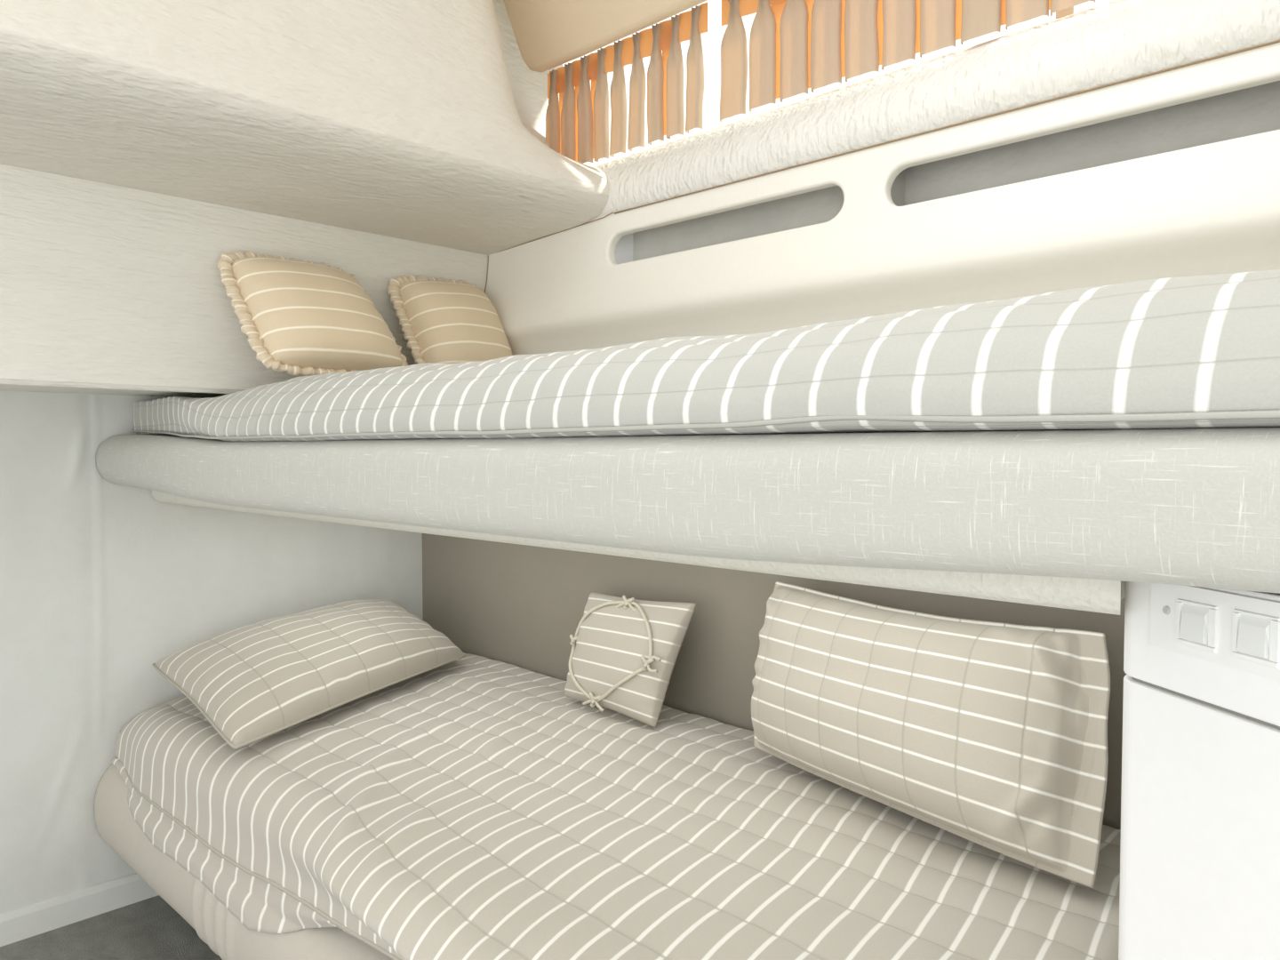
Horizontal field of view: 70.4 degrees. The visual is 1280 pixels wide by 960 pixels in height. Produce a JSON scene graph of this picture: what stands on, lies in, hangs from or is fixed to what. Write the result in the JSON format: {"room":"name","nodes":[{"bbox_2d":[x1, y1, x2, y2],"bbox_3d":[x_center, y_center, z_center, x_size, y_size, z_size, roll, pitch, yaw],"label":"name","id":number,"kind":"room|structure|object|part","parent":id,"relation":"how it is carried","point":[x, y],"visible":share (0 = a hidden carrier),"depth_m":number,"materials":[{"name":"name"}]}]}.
{"room":"boat cabin","nodes":[
{"label":"boat cabin","id":0,"kind":"room"},
{"bbox_2d":[0,895,221,959],"bbox_3d":[-0.393,1.127,0.699,3.483,0.040,2.800,2,3,44],"label":"floor","id":1,"kind":"structure","parent":0,"point":[148,929],"depth_m":2.09,"materials":[{"name":"grey carpet"}]},
{"bbox_2d":[94,763,392,959],"bbox_3d":[-0.219,0.882,1.760,2.181,0.376,0.924,2,3,44],"label":"bunk","id":2,"kind":"object","parent":1,"relation":"on","point":[212,922],"visible":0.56,"depth_m":1.73,"materials":[{"name":"fabric"}]},
{"bbox_2d":[111,652,1120,959],"bbox_3d":[-0.235,0.643,1.721,2.178,0.251,0.988,2,3,44],"label":"quilt","id":3,"kind":"object","parent":2,"relation":"on","point":[468,807],"visible":0.8,"depth_m":1.41,"materials":[{"name":"beige fabric"}]},
{"bbox_2d":[152,599,465,749],"bbox_3d":[-0.746,0.417,2.202,0.691,0.150,0.758,2,3,44],"label":"pillow","id":4,"kind":"object","parent":3,"relation":"on","point":[257,681],"visible":1,"depth_m":2.07,"materials":[{"name":"beige fabric"}]},
{"bbox_2d":[564,592,695,727],"bbox_3d":[-0.046,0.389,2.037,0.342,0.254,0.153,2,3,44],"label":"cushion","id":5,"kind":"object","parent":3,"relation":"on","point":[625,651],"visible":1,"depth_m":1.98,"materials":[{"name":"beige fabric"}]},
{"bbox_3d":[-0.070,0.383,2.033,0.280,0.220,0.097,2,3,44],"label":"cord","id":6,"kind":"part","parent":5,"relation":"part of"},
{"bbox_2d":[751,581,1110,887],"bbox_3d":[0.425,0.368,1.484,0.226,0.314,0.692,-2,3,-40],"label":"pillow","id":7,"kind":"object","parent":3,"relation":"on","point":[991,735],"visible":1,"depth_m":1.35,"materials":[{"name":"beige fabric"}]},
{"bbox_2d":[1118,581,1279,959],"bbox_3d":[0.545,0.593,0.644,0.386,1.031,0.446,2,3,44],"label":"base cabinet","id":8,"kind":"object","parent":1,"relation":"on","point":[1200,844],"visible":0.64,"depth_m":0.68,"materials":[{"name":"white laminate"}]},
{"bbox_2d":[1149,583,1279,680],"bbox_3d":[0.421,0.108,0.640,0.008,0.054,0.166,0,2,-12],"label":"light switch","id":9,"kind":"object","parent":8,"relation":"attached to","point":[1235,630],"visible":0.99,"depth_m":0.66,"materials":[{"name":"plastic"}]},
{"bbox_2d":[0,390,422,914],"bbox_3d":[-1.618,0.416,1.878,0.012,1.300,2.820,2,3,44],"label":"wall","id":10,"kind":"structure","parent":0,"point":[101,581],"depth_m":2.19,"materials":[{"name":"paint"}]},
{"bbox_2d":[0,872,158,946],"bbox_3d":[-1.813,1.038,1.692,0.010,0.070,2.250,2,3,44],"label":"baseboard","id":11,"kind":"structure","parent":10,"relation":"attached to","point":[41,917],"depth_m":2.16,"materials":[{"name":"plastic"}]},
{"bbox_2d":[0,163,487,398],"bbox_3d":[-1.504,-0.380,1.635,0.513,0.412,2.670,2,3,44],"label":"wall","id":12,"kind":"structure","parent":0,"point":[106,289],"depth_m":1.80,"materials":[{"name":"plastic"}]},
{"bbox_2d":[0,0,609,255],"bbox_3d":[-1.260,-0.962,1.511,0.965,0.800,2.860,2,3,44],"label":"ceiling","id":13,"kind":"structure","parent":0,"point":[420,121],"depth_m":1.64,"materials":[{"name":"plastic"}]},
{"bbox_2d":[614,232,633,263],"bbox_3d":[-0.043,-0.519,2.123,0.001,0.165,0.079,2,3,44],"label":"wall","id":14,"kind":"structure","parent":0,"point":[624,248],"depth_m":2.13,"materials":[{"name":"paint"}]},
{"bbox_2d":[422,533,1126,830],"bbox_3d":[0.215,0.451,2.007,2.463,1.220,0.043,2,3,44],"label":"wall","id":15,"kind":"structure","parent":0,"point":[516,604],"depth_m":2.12,"materials":[{"name":"beige paint"}]},
{"bbox_2d":[95,426,1279,615],"bbox_3d":[-0.059,-0.003,1.593,2.612,0.171,0.901,2,3,44],"label":"bunk","id":16,"kind":"object","parent":15,"relation":"attached to","point":[1051,518],"visible":0.98,"depth_m":0.78,"materials":[{"name":"fabric"}]},
{"bbox_2d":[131,269,1279,441],"bbox_3d":[-0.111,-0.134,1.539,2.588,0.137,0.740,2,3,44],"label":"quilt","id":17,"kind":"object","parent":16,"relation":"on","point":[1196,351],"visible":1,"depth_m":0.76,"materials":[{"name":"grey fabric"}]},
{"bbox_2d":[217,250,407,375],"bbox_3d":[-0.692,-0.353,1.967,0.186,0.274,0.388,2,3,44],"label":"cushion","id":18,"kind":"object","parent":17,"relation":"on","point":[308,318],"visible":0.91,"depth_m":1.88,"materials":[{"name":"beige fabric"}]},
{"bbox_2d":[387,275,512,363],"bbox_3d":[-0.444,-0.367,2.225,0.185,0.282,0.318,2,3,44],"label":"cushion","id":19,"kind":"object","parent":17,"relation":"on","point":[442,320],"visible":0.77,"depth_m":2.15,"materials":[{"name":"beige fabric"}]},
{"bbox_2d":[485,41,1279,355],"bbox_3d":[0.352,-0.361,1.658,2.140,0.468,0.065,2,3,44],"label":"wall","id":20,"kind":"structure","parent":0,"point":[1212,208],"depth_m":1.52,"materials":[{"name":"plastic"}]},
{"bbox_2d":[484,256,488,293],"bbox_3d":[-0.412,-0.422,2.389,0.002,0.340,0.057,2,3,44],"label":"trim","id":21,"kind":"structure","parent":20,"relation":"attached to","point":[488,256],"depth_m":2.39,"materials":[{"name":"beige"}]},
{"bbox_2d":[498,211,613,252],"bbox_3d":[-0.230,-0.601,2.230,0.474,0.029,0.002,2,3,44],"label":"trim","id":22,"kind":"structure","parent":20,"relation":"attached to","point":[612,212],"depth_m":2.20,"materials":[{"name":"beige"}]},
{"bbox_2d":[592,0,1279,216],"bbox_3d":[0.455,-0.681,1.739,2.100,0.182,0.281,2,3,44],"label":"trim","id":23,"kind":"structure","parent":20,"relation":"attached to","point":[1116,41],"depth_m":1.50,"materials":[{"name":"fabric"}]},
{"bbox_2d":[545,2,707,163],"bbox_3d":[-0.048,-0.890,2.113,0.528,0.264,0.032,2,3,44],"label":"curtain","id":24,"kind":"object","parent":23,"relation":"on","point":[577,124],"visible":0.96,"depth_m":2.08,"materials":[{"name":"fabric"}]},
{"bbox_2d":[720,0,1095,121],"bbox_3d":[0.651,-0.867,1.436,1.345,0.265,0.030,2,3,44],"label":"curtain","id":25,"kind":"object","parent":23,"relation":"on","point":[796,46],"visible":1,"depth_m":1.71,"materials":[{"name":"fabric"}]},
{"bbox_2d":[614,40,1279,214],"bbox_3d":[0.530,-0.587,1.492,1.640,0.003,0.003,2,3,44],"label":"trim","id":26,"kind":"structure","parent":20,"relation":"attached to","point":[1277,41],"depth_m":1.46,"materials":[{"name":"beige"}]},
{"bbox_2d":[890,168,905,206],"bbox_3d":[0.459,-0.504,1.636,0.001,0.165,0.079,2,3,44],"label":"wall","id":27,"kind":"structure","parent":0,"point":[898,190],"depth_m":1.65,"materials":[{"name":"grey fabric"}]},
{"bbox_2d":[633,80,1279,261],"bbox_3d":[0.448,-0.503,1.648,1.366,0.167,0.077,2,3,44],"label":"wall","id":28,"kind":"structure","parent":0,"point":[1256,109],"depth_m":1.51,"materials":[{"name":"grey fabric"}]},
{"bbox_2d":[1056,3,1081,19],"bbox_3d":[0.510,-1.058,1.811,2.120,0.630,0.040,2,3,44],"label":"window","id":29,"kind":"structure","parent":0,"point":[1077,8],"depth_m":1.57,"materials":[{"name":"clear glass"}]},
{"bbox_3d":[-0.333,-1.353,0.661,3.463,0.040,2.950,2,3,44],"label":"ceiling","id":30,"kind":"structure","parent":0,"visible":0},
{"bbox_2d":[503,0,707,71],"bbox_3d":[0.356,-1.167,1.554,2.007,0.394,0.135,2,3,44],"label":"trim","id":31,"kind":"structure","parent":30,"relation":"attached to","point":[549,34],"depth_m":2.09,"materials":[{"name":"plastic"}]}
]}

